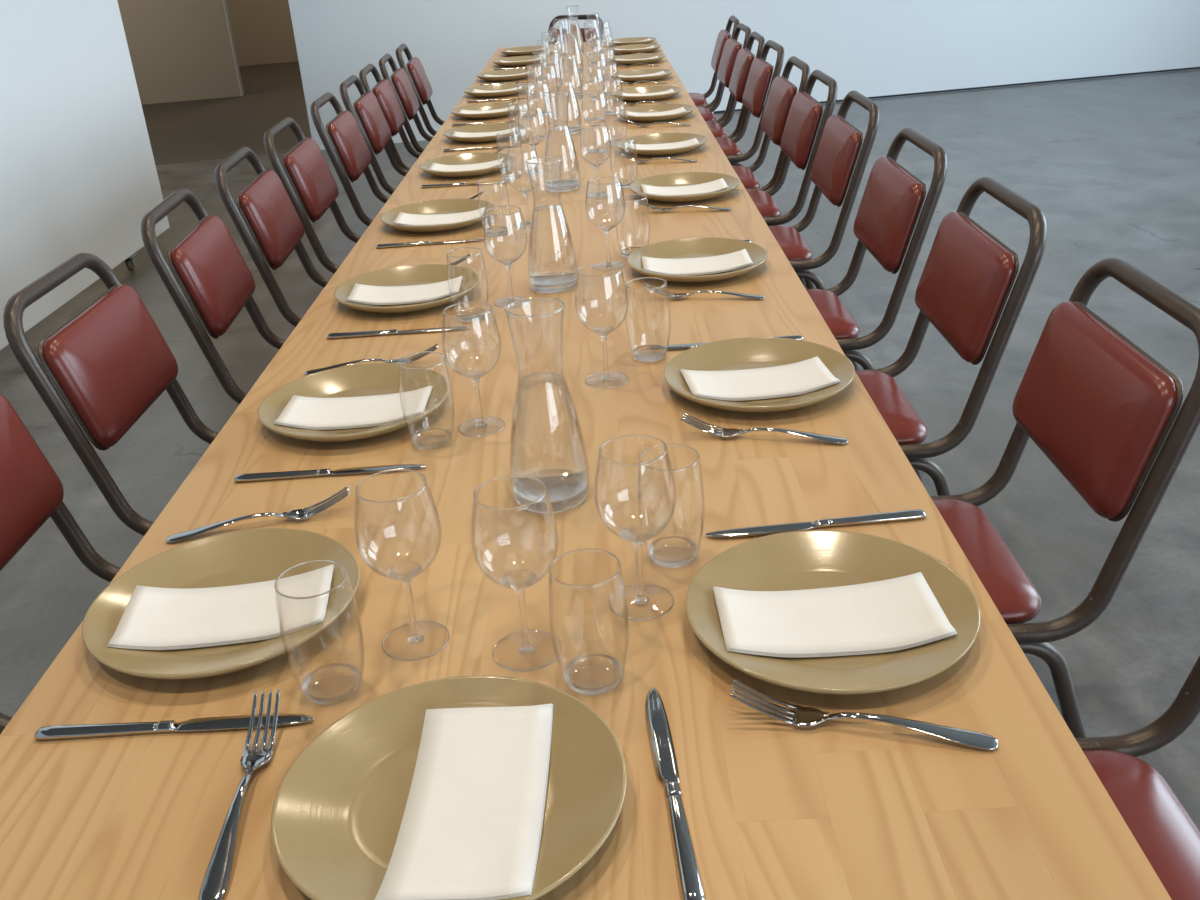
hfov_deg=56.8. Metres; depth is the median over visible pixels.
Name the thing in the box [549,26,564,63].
wine glass
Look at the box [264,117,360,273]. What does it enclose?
dining chair
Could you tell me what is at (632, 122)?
fork
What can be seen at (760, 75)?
dining chair
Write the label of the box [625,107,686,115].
napkin
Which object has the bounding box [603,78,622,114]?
tumbler
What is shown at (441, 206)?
dinner plate
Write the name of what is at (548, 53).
tumbler
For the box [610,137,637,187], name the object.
tumbler
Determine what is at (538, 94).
tumbler
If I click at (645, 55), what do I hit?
dinner plate
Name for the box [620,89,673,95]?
napkin
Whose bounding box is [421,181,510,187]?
table knife
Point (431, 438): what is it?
tumbler
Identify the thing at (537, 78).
tumbler
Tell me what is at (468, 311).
tumbler
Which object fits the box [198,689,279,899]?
fork
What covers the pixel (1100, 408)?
dining chair
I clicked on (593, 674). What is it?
tumbler
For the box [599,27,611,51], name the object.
tumbler
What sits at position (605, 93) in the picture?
tumbler
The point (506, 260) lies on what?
bowl
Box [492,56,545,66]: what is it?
dinner plate
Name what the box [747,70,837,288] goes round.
dining chair
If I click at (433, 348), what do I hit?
fork
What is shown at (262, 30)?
wall
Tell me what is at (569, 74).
carafe
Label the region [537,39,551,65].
tumbler
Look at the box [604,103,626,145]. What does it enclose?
tumbler
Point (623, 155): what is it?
fork
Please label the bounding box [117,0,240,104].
wall partition
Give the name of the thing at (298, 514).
fork
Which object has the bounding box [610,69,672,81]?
dinner plate
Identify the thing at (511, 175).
tumbler
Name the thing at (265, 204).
dining chair
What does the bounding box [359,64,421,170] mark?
dining chair
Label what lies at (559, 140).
carafe
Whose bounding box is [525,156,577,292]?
carafe
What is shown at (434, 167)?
napkin
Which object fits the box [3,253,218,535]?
dining chair
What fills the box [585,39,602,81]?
wine glass
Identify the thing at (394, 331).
table knife
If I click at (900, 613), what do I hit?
napkin
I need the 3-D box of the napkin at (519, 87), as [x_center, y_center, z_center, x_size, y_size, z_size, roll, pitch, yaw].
[-0.442,-1.547,4.777,0.212,0.019,0.117,-3,25,2]
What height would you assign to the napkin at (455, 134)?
0.019 m
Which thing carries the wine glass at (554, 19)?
on the dining table at (664, 63)
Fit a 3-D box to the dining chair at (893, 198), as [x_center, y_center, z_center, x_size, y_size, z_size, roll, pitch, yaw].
[0.530,-0.353,2.893,0.598,0.871,0.429,-4,25,1]
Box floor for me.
[0,61,1199,899]
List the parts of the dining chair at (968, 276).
seat, leg frame, leg frame, backrest, panel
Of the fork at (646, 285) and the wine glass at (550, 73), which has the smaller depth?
the fork at (646, 285)
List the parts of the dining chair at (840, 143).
seat, leg frame, leg frame, backrest, panel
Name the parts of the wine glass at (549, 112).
stem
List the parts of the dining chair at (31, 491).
backrest, frame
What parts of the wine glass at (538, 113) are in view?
stem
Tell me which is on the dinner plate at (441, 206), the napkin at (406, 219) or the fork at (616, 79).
the napkin at (406, 219)
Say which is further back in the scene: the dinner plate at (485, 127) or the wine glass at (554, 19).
the wine glass at (554, 19)
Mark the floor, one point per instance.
(1111, 165)
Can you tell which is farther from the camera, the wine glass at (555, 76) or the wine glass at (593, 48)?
the wine glass at (593, 48)
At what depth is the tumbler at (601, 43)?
6.49 m
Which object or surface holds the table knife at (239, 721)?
on the dining table at (840, 809)
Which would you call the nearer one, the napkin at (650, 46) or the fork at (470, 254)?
the fork at (470, 254)
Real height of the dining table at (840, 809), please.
0.750 m
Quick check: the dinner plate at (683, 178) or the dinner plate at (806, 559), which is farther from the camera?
the dinner plate at (683, 178)
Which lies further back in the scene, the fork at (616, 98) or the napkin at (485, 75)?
the napkin at (485, 75)
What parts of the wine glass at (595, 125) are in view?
stem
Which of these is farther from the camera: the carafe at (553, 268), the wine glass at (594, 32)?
the wine glass at (594, 32)
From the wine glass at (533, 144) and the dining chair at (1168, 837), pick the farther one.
the wine glass at (533, 144)
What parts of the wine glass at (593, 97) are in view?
stem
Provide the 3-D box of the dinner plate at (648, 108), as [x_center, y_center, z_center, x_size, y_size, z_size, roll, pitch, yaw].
[0.199,-1.200,3.961,0.280,0.028,0.280,-25,32,-37]
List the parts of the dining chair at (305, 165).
panel, backrest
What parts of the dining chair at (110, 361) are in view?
panel, backrest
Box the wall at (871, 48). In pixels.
[288,0,1199,147]
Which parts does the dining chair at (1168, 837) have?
frame, seat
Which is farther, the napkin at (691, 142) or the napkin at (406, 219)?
the napkin at (691, 142)
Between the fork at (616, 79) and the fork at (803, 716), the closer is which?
the fork at (803, 716)
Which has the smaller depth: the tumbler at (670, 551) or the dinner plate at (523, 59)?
the tumbler at (670, 551)
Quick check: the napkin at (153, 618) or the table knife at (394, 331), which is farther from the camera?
the table knife at (394, 331)
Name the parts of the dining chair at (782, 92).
seat, backrest, panel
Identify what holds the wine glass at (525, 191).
on the dining table at (840, 809)
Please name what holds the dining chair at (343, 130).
on the floor
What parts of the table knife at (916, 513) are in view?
blade, handle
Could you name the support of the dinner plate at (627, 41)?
on the dining table at (664, 63)
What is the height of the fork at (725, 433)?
0.027 m
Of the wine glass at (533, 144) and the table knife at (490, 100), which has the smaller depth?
the wine glass at (533, 144)
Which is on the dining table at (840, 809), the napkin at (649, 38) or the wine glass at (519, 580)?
the wine glass at (519, 580)
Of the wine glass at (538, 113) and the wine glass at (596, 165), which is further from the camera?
the wine glass at (538, 113)
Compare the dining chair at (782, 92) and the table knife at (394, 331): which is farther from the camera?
the dining chair at (782, 92)
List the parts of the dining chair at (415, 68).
panel, backrest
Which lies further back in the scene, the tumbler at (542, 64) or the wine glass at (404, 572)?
the tumbler at (542, 64)
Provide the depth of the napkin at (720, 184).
2.81 m
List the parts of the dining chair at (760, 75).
seat, leg frame, backrest, panel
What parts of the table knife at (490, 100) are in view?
handle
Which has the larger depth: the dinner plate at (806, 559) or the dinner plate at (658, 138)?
the dinner plate at (658, 138)
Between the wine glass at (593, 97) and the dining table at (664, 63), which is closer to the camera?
the wine glass at (593, 97)
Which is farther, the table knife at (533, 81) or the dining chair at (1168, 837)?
the table knife at (533, 81)
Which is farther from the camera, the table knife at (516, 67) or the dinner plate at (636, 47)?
the dinner plate at (636, 47)
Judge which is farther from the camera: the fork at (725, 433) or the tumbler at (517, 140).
the tumbler at (517, 140)
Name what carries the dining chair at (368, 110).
on the floor
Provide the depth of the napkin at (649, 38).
6.37 m
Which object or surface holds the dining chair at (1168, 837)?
on the floor
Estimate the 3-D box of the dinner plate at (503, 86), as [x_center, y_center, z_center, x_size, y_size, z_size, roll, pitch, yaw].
[-0.447,-1.550,4.795,0.280,0.028,0.280,-11,26,-15]
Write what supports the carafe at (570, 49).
on the dining table at (664, 63)
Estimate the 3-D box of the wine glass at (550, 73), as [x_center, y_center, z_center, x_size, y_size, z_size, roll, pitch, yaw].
[-0.204,-1.603,4.699,0.081,0.176,0.081,13,30,31]
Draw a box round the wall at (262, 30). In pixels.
[226,0,298,65]
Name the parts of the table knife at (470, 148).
handle, blade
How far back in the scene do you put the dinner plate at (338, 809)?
0.90 m
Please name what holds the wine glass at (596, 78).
on the dining table at (710, 156)
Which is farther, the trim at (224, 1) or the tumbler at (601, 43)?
the trim at (224, 1)
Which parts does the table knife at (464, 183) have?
handle, blade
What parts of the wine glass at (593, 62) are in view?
stem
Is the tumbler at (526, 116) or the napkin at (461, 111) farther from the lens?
the napkin at (461, 111)
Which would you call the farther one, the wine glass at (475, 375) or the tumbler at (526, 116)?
the tumbler at (526, 116)
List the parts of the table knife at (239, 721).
handle, blade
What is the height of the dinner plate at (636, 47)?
0.028 m
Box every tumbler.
[274,560,363,705]
[398,351,454,449]
[446,247,488,321]
[477,178,509,235]
[496,131,522,178]
[508,102,530,143]
[517,82,536,118]
[526,64,543,96]
[533,51,548,80]
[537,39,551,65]
[541,31,554,54]
[548,548,628,695]
[598,21,609,44]
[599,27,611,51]
[599,48,613,77]
[600,35,613,61]
[601,63,618,95]
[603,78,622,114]
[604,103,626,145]
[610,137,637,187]
[615,194,649,257]
[625,277,670,361]
[638,444,704,567]
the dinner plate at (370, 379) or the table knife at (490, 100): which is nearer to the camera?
the dinner plate at (370, 379)
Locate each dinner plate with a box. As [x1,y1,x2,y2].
[82,528,359,679]
[257,363,448,441]
[271,675,626,899]
[334,264,478,312]
[380,199,494,231]
[419,152,513,176]
[443,123,524,142]
[451,102,522,118]
[464,83,528,97]
[476,69,534,80]
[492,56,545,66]
[500,46,548,55]
[607,37,655,45]
[609,53,664,64]
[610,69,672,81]
[611,44,660,53]
[611,86,681,100]
[616,103,694,121]
[616,133,706,155]
[627,237,767,282]
[629,172,739,201]
[664,337,854,412]
[685,530,980,694]
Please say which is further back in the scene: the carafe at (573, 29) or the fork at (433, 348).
the carafe at (573, 29)
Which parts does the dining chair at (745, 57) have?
seat, backrest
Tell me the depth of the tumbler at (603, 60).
5.65 m
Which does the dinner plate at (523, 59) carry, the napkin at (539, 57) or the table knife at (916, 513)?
the napkin at (539, 57)
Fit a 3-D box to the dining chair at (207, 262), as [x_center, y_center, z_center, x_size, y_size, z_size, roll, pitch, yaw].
[-0.701,-0.212,2.776,0.598,0.871,0.429,-5,25,-2]
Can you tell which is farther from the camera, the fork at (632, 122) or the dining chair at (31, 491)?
the fork at (632, 122)
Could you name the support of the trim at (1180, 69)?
attached to the wall at (871, 48)
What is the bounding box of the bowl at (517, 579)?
[471,490,558,588]
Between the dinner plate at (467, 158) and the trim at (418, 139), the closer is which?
the dinner plate at (467, 158)
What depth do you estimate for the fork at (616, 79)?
4.79 m
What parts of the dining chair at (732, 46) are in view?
seat, backrest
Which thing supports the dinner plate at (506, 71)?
on the dining table at (664, 63)
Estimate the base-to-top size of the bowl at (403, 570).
0.099 m
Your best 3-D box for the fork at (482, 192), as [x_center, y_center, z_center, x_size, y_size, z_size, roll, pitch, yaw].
[-0.410,-0.650,2.887,0.222,0.027,0.026,-6,25,-5]
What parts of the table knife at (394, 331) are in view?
handle, blade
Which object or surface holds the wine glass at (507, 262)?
on the dining table at (840, 809)
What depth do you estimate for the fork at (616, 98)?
4.25 m
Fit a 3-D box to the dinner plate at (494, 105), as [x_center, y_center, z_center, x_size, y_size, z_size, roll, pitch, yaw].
[-0.433,-1.300,4.266,0.280,0.028,0.280,-22,30,-33]
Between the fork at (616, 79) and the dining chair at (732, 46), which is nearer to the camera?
the fork at (616, 79)
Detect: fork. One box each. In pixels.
[166,486,350,542]
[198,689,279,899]
[305,343,438,374]
[448,253,471,265]
[468,191,484,198]
[614,62,659,66]
[615,98,672,104]
[616,79,665,84]
[621,154,697,162]
[627,119,690,126]
[638,200,730,211]
[643,283,764,298]
[680,412,847,443]
[730,680,997,749]
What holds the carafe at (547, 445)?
on the dining table at (840, 809)
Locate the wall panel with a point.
(78, 172)
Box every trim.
[222,0,243,95]
[320,112,712,149]
[713,67,1199,113]
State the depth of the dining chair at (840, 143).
3.33 m
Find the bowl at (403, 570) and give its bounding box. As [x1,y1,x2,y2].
[354,482,441,579]
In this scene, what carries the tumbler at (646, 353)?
on the dining table at (840, 809)
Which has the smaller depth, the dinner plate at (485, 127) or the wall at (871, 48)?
the dinner plate at (485, 127)
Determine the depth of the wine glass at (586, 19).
6.03 m
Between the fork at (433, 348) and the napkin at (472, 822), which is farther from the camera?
the fork at (433, 348)
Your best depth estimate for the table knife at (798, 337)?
1.82 m
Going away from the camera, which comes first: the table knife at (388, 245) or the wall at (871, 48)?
the table knife at (388, 245)
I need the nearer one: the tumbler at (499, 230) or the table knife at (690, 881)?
the table knife at (690, 881)
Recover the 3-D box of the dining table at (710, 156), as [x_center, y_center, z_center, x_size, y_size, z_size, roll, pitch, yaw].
[-0.086,-0.763,3.990,0.947,0.750,2.172,-4,25,1]
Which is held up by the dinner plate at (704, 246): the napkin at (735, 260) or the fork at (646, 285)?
the napkin at (735, 260)
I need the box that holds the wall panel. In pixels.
[0,0,169,349]
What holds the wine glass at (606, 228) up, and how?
on the dining table at (840, 809)
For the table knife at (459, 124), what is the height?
0.009 m
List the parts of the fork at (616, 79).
handle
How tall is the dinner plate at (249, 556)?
0.028 m
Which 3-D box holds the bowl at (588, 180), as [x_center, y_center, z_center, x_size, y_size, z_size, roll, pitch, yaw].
[0.011,-0.492,2.231,0.081,0.099,0.081,-8,26,-9]
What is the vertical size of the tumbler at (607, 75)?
0.123 m
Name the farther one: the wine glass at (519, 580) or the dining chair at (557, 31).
the dining chair at (557, 31)
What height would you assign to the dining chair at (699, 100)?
0.871 m
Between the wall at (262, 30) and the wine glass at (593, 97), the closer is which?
the wine glass at (593, 97)
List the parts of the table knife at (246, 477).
handle, blade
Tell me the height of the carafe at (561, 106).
0.247 m
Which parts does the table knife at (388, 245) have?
handle, blade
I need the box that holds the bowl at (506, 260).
[483,214,526,262]
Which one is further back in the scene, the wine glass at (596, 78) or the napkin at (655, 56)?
the napkin at (655, 56)
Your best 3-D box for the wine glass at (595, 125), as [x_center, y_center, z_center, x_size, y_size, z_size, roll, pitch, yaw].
[-0.014,-1.006,3.410,0.081,0.176,0.081,5,27,19]
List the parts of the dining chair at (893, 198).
seat, leg frame, leg frame, backrest, panel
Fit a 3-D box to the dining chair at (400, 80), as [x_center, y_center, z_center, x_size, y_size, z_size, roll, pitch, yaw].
[-0.744,-1.557,5.624,0.598,0.871,0.429,-5,25,-2]
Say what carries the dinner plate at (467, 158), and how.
on the dining table at (710, 156)
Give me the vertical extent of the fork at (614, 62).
0.027 m
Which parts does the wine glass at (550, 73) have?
stem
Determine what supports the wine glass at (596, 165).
on the dining table at (710, 156)
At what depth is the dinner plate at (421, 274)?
2.23 m
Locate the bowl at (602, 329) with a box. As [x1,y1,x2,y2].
[575,270,628,332]
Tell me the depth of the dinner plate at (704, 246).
2.28 m
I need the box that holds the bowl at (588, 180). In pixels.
[585,180,625,226]
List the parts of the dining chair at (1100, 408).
seat, leg frame, backrest, panel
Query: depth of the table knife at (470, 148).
3.60 m
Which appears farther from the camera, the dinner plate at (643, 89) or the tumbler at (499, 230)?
the dinner plate at (643, 89)
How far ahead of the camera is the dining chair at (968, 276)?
2.15 m
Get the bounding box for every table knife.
[34,713,313,739]
[234,464,425,481]
[327,327,468,338]
[376,239,486,247]
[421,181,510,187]
[443,145,520,151]
[452,121,517,125]
[467,98,526,102]
[479,81,534,85]
[494,67,536,70]
[645,687,704,899]
[663,335,802,348]
[705,509,925,536]
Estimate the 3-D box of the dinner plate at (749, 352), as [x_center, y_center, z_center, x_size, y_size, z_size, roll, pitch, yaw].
[0.235,-0.107,1.649,0.280,0.028,0.280,4,26,16]
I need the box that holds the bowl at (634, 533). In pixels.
[595,447,675,541]
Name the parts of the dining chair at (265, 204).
panel, backrest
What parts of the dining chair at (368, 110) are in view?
panel, backrest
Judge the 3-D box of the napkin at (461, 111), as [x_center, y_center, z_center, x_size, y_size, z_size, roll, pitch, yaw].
[-0.433,-1.299,4.253,0.212,0.019,0.112,-4,25,0]
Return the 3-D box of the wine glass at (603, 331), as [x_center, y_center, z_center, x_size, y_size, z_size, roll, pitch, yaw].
[0.005,-0.187,1.678,0.081,0.176,0.081,-18,29,-27]
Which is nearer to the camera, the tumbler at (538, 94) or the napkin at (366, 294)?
the napkin at (366, 294)
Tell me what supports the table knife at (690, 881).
on the dining table at (840, 809)
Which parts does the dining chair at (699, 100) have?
seat, backrest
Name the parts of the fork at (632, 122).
handle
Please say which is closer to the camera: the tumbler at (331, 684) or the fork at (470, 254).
the tumbler at (331, 684)
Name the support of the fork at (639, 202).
on the dining table at (840, 809)
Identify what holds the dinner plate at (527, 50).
on the dining table at (664, 63)
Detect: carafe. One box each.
[504,297,589,512]
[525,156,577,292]
[543,92,580,191]
[552,56,581,134]
[558,34,582,98]
[563,17,583,72]
[566,5,583,53]
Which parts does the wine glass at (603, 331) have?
stem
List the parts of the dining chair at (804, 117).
seat, frame, backrest, leg frame, panel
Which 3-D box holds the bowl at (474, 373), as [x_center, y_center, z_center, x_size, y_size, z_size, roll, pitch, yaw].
[-0.176,-0.146,1.530,0.081,0.099,0.081,5,27,19]
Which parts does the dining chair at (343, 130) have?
panel, backrest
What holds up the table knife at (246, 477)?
on the dining table at (840, 809)
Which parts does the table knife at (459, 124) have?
handle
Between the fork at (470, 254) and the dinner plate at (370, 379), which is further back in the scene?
the fork at (470, 254)
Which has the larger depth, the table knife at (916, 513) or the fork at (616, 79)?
the fork at (616, 79)
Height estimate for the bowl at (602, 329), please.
0.099 m
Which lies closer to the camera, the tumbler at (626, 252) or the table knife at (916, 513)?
the table knife at (916, 513)
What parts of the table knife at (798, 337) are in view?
blade, handle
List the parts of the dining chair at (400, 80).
panel, backrest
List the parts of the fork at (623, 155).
handle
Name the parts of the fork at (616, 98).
handle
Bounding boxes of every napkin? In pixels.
[107,564,333,649]
[274,385,432,429]
[346,276,461,304]
[374,703,552,899]
[392,207,484,225]
[427,158,502,171]
[452,127,515,136]
[458,106,514,113]
[472,86,521,92]
[483,71,528,76]
[499,57,539,61]
[613,38,651,42]
[615,46,653,49]
[615,56,658,59]
[617,71,665,76]
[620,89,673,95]
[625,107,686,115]
[627,138,699,149]
[641,178,728,195]
[642,249,753,275]
[680,356,840,400]
[713,572,956,657]
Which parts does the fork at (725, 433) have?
handle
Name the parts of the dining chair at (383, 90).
backrest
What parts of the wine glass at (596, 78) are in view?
stem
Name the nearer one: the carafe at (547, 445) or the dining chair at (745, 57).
the carafe at (547, 445)
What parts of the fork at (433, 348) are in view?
handle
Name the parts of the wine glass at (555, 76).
stem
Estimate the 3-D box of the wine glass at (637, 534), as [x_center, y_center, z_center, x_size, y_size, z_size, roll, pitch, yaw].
[0.037,0.078,1.113,0.081,0.176,0.081,-12,26,-16]
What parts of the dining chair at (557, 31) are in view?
backrest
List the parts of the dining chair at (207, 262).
panel, backrest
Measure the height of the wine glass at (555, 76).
0.176 m
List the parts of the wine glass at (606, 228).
stem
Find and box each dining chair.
[0,394,120,733]
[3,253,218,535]
[141,188,285,403]
[215,147,329,326]
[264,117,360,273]
[310,92,389,226]
[340,75,408,194]
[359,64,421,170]
[379,54,432,152]
[396,44,444,135]
[547,15,603,44]
[688,15,738,107]
[697,23,750,122]
[706,31,764,137]
[715,40,783,166]
[732,56,809,190]
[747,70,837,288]
[768,90,879,289]
[806,128,946,369]
[855,176,1046,495]
[930,257,1199,737]
[1075,656,1199,899]
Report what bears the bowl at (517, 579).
on the wine glass at (519, 580)
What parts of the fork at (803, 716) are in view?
handle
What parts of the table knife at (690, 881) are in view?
blade, handle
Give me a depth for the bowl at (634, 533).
1.11 m
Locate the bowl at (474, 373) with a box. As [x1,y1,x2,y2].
[442,308,500,377]
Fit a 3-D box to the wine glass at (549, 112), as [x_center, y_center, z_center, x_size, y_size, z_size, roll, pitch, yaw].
[-0.196,-1.348,4.158,0.081,0.176,0.081,-12,27,-17]
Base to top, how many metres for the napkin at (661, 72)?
0.020 m
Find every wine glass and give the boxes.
[354,469,449,660]
[442,301,504,436]
[471,475,561,671]
[483,206,529,307]
[506,147,540,227]
[518,107,546,173]
[527,82,550,138]
[536,64,557,115]
[542,48,560,93]
[545,37,562,77]
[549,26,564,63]
[553,19,565,52]
[575,263,628,387]
[580,124,610,197]
[581,91,607,153]
[582,67,604,120]
[584,19,598,54]
[585,26,601,64]
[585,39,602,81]
[585,177,625,270]
[587,13,599,46]
[587,52,606,99]
[595,435,675,619]
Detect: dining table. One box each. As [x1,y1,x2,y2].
[0,190,1171,899]
[378,82,745,213]
[464,40,680,95]
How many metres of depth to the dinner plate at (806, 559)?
1.11 m
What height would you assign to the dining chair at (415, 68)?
0.871 m
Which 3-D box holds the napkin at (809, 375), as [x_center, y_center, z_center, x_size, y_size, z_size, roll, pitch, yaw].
[0.233,-0.105,1.633,0.212,0.019,0.114,-6,25,-4]
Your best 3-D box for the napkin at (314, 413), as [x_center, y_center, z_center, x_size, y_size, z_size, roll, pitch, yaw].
[-0.358,-0.063,1.630,0.212,0.019,0.116,-4,25,1]
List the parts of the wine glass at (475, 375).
stem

